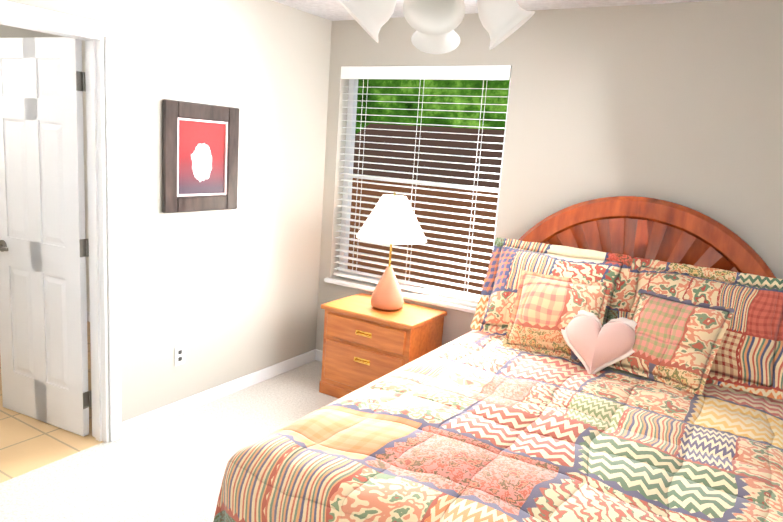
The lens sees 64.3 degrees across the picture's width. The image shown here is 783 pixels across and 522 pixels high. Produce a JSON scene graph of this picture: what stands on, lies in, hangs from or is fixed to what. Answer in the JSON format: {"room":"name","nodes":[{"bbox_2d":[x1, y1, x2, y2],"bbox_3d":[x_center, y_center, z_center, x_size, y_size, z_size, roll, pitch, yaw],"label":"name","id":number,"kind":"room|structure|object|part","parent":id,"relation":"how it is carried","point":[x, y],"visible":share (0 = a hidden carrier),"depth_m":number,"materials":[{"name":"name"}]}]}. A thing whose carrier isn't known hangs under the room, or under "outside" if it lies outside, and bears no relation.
{"room":"bedroom","nodes":[
{"label":"bedroom","id":0,"kind":"room"},
{"bbox_2d":[0,24,63,37],"bbox_3d":[-2.899,-0.652,4.671,0.120,2.440,1.080,10,12,30],"label":"wall","id":1,"kind":"structure","parent":0,"point":[6,31],"depth_m":4.55,"materials":[{"name":"paint"}]},
{"bbox_2d":[0,321,102,482],"bbox_3d":[-2.421,0.805,3.855,2.200,0.060,3.900,10,12,30],"label":"floor","id":2,"kind":"structure","parent":0,"point":[28,444],"depth_m":3.23,"materials":[{"name":"beige tile"}]},
{"bbox_2d":[82,40,89,311],"bbox_3d":[-1.750,-0.571,4.668,2.100,2.440,0.100,10,12,30],"label":"wall","id":3,"kind":"structure","parent":0,"point":[85,179],"depth_m":5.04,"materials":[{"name":"paint"}]},
{"bbox_2d":[87,311,89,321],"bbox_3d":[-1.809,0.600,4.803,1.980,0.085,0.012,10,12,30],"label":"baseboard","id":4,"kind":"structure","parent":3,"relation":"attached to","point":[88,316],"depth_m":5.21,"materials":[{"name":"white wood"}]},
{"bbox_2d":[4,0,331,441],"bbox_3d":[-1.137,-0.327,3.576,0.120,2.440,2.580,10,12,30],"label":"wall","id":5,"kind":"structure","parent":0,"point":[225,296],"depth_m":3.67,"materials":[{"name":"beige paint"}]},
{"bbox_2d":[0,37,91,436],"bbox_3d":[-1.843,-0.111,3.262,0.677,2.018,0.149,9,11,24],"label":"hall door","id":6,"kind":"structure","parent":5,"relation":"in","point":[43,335],"depth_m":3.22,"materials":[{"name":"white wood"}]},
{"bbox_3d":[-2.056,-0.079,3.370,0.147,0.064,0.149,9,11,24],"label":"hall door lever handle","id":7,"kind":"part","parent":6,"relation":"part of","materials":[{"name":"grey metal"}]},
{"bbox_3d":[-1.544,-0.065,3.130,0.011,1.710,0.046,10,12,30],"label":"hall door hinges","id":8,"kind":"part","parent":6,"relation":"part of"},
{"bbox_2d":[0,16,108,442],"bbox_3d":[-1.644,-0.016,2.820,0.124,2.030,0.700,10,12,30],"label":"trim","id":9,"kind":"structure","parent":5,"relation":"attached to","point":[100,86],"depth_m":3.05,"materials":[{"name":"white wood"}]},
{"bbox_2d":[0,0,120,441],"bbox_3d":[-1.582,-0.035,2.779,0.018,2.092,0.824,10,12,30],"label":"door frame","id":10,"kind":"structure","parent":5,"relation":"attached to","point":[107,31],"depth_m":3.02,"materials":[{"name":"white wood"}]},
{"bbox_2d":[89,40,101,440],"bbox_3d":[-1.641,-0.007,2.820,0.035,2.014,0.668,10,12,30],"label":"trim","id":11,"kind":"structure","parent":5,"relation":"attached to","point":[94,194],"depth_m":3.08,"materials":[{"name":"white wood"}]},
{"bbox_2d":[175,345,184,365],"bbox_3d":[-1.216,0.543,3.581,0.006,0.114,0.070,10,12,30],"label":"electrical outlet","id":12,"kind":"object","parent":5,"relation":"attached to","point":[179,355],"visible":1,"depth_m":3.58,"materials":[{"name":"plastic"}]},
{"bbox_2d":[162,99,239,212],"bbox_3d":[-1.056,-0.575,3.486,0.028,0.590,0.530,10,12,30],"label":"picture","id":13,"kind":"object","parent":5,"relation":"attached to","point":[200,146],"visible":0.98,"depth_m":3.46,"materials":[{"name":"brown wood"}]},
{"bbox_2d":[175,117,226,196],"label":"art","id":14,"kind":"object","parent":13,"relation":"attached to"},
{"bbox_2d":[121,349,314,437],"bbox_3d":[-1.015,0.805,3.992,0.012,0.085,1.618,10,12,30],"label":"baseboard","id":15,"kind":"structure","parent":5,"relation":"attached to","point":[149,419],"depth_m":3.82,"materials":[{"name":"white wood"}]},
{"bbox_2d":[0,360,337,521],"bbox_3d":[0.295,1.336,2.002,4.450,0.060,4.130,10,12,30],"label":"floor carpet","id":16,"kind":"object","parent":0,"point":[171,469],"visible":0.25,"depth_m":3.05,"materials":[{"name":"white carpet"}]},
{"bbox_2d":[319,293,446,398],"bbox_3d":[-0.070,0.596,4.064,0.680,0.600,0.478,10,12,30],"label":"nightstand","id":17,"kind":"object","parent":16,"relation":"on","point":[365,342],"visible":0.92,"depth_m":3.90,"materials":[{"name":"brown wood"}]},
{"bbox_3d":[-0.183,0.537,3.856,0.120,0.207,0.022,10,12,30],"label":"handle","id":18,"kind":"part","parent":17,"relation":"part of","materials":[{"name":"gold metal"}]},
{"bbox_2d":[356,192,426,310],"bbox_3d":[-0.005,-0.066,3.954,0.450,0.745,0.450,10,12,30],"label":"lamp","id":19,"kind":"object","parent":17,"relation":"on","point":[391,219],"visible":1,"depth_m":3.82,"materials":[{"name":"fabric"}]},
{"bbox_3d":[0.010,-0.274,3.916,0.450,0.270,0.450,10,12,30],"label":"lamp shade","id":20,"kind":"part","parent":19,"relation":"part of","materials":[{"name":"fabric"}]},
{"bbox_3d":[0.018,-0.194,3.921,0.108,0.477,0.125,10,12,30],"label":"stem","id":21,"kind":"part","parent":19,"relation":"part of","materials":[{"name":"gold metal"}]},
{"bbox_2d":[213,196,782,521],"bbox_3d":[0.710,0.501,2.513,1.776,1.452,2.272,10,12,30],"label":"bed","id":22,"kind":"object","parent":16,"relation":"on","point":[614,359],"visible":1,"depth_m":2.54,"materials":[{"name":"patchwork quilt fabric"},{"name":"cherry wood"}]},
{"bbox_2d":[213,321,782,521],"bbox_3d":[0.666,0.863,2.552,1.796,0.578,2.231,10,12,30],"label":"comforter","id":23,"kind":"object","parent":22,"relation":"on","point":[482,426],"depth_m":2.13,"materials":[{"name":"multicoloured fabric"}]},
{"bbox_2d":[502,270,611,364],"bbox_3d":[0.858,0.278,3.232,0.499,0.370,0.321,10,12,30],"label":"cushion","id":24,"kind":"object","parent":22,"relation":"on","point":[552,311],"depth_m":3.18,"materials":[{"name":"multicoloured fabric"}]},
{"bbox_2d":[566,315,636,374],"bbox_3d":[0.995,0.411,3.011,0.330,0.242,0.213,10,12,30],"label":"heart pillow","id":25,"kind":"object","parent":22,"relation":"on","point":[592,348],"depth_m":2.97,"materials":[{"name":"pink fabric"}]},
{"bbox_3d":[1.280,0.372,3.436,1.664,1.452,0.085,10,12,30],"label":"headboard","id":26,"kind":"part","parent":22,"relation":"part of","materials":[{"name":"brown wood"}]},
{"bbox_2d":[605,288,734,394],"bbox_3d":[1.304,0.363,2.938,0.509,0.361,0.380,10,12,30],"label":"cushion","id":27,"kind":"object","parent":22,"relation":"on","point":[677,342],"depth_m":2.89,"materials":[{"name":"multicoloured fabric"}]},
{"bbox_2d":[272,0,720,20],"bbox_3d":[-1.749,-1.544,2.921,9.730,0.100,4.220,10,12,30],"label":"ceiling","id":28,"kind":"structure","parent":0,"point":[333,10],"depth_m":3.54,"materials":[{"name":"white paint"}]},
{"bbox_2d":[340,0,534,53],"bbox_3d":[0.143,-0.895,1.815,1.007,0.514,1.007,5,10,4],"label":"ceiling light","id":29,"kind":"object","parent":28,"relation":"hanging from","point":[434,23],"visible":1,"depth_m":1.79,"materials":[{"name":"white glass"}]},
{"bbox_2d":[316,0,782,350],"bbox_3d":[1.060,-0.189,3.667,3.800,2.440,0.160,10,12,30],"label":"wall","id":30,"kind":"structure","parent":0,"point":[680,103],"depth_m":3.37,"materials":[{"name":"beige paint"}]},
{"bbox_2d":[315,349,322,361],"bbox_3d":[0.933,0.976,3.807,3.560,0.085,0.012,10,12,30],"label":"baseboard","id":31,"kind":"structure","parent":30,"relation":"attached to","point":[318,353],"depth_m":4.68,"materials":[{"name":"white wood"}]},
{"bbox_2d":[324,79,510,313],"bbox_3d":[0.159,-0.505,4.155,1.300,1.520,0.185,10,12,30],"label":"window","id":32,"kind":"structure","parent":30,"relation":"in","point":[353,86],"depth_m":4.41,"materials":[{"name":"white wood"}]},
{"bbox_2d":[333,65,511,303],"bbox_3d":[0.146,-0.526,4.129,1.228,1.468,0.087,10,12,30],"label":"window blinds","id":33,"kind":"object","parent":32,"relation":"attached to","point":[483,72],"visible":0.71,"depth_m":4.08,"materials":[{"name":"white plastic"}]},
{"label":"outside","id":34,"kind":"structure","parent":0,"visible":0},
{"bbox_2d":[347,178,497,294],"bbox_3d":[3.108,1.268,7.957,7.850,4.320,2.000,10,12,30],"label":"wall","id":35,"kind":"structure","parent":34,"point":[445,216],"depth_m":8.11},
{"bbox_2d":[353,123,504,187],"bbox_3d":[2.955,-1.011,6.963,8.600,0.770,1.300,10,12,30],"label":"roof","id":36,"kind":"structure","parent":35,"relation":"on","point":[471,145],"depth_m":8.29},
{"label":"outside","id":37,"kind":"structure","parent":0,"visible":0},
{"bbox_2d":[355,79,509,133],"bbox_3d":[2.795,-2.911,9.285,18.000,12.000,0.100,10,12,30],"label":"trees","id":38,"kind":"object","parent":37,"point":[500,88],"depth_m":10.54,"materials":[{"name":"green plant"}]}
]}

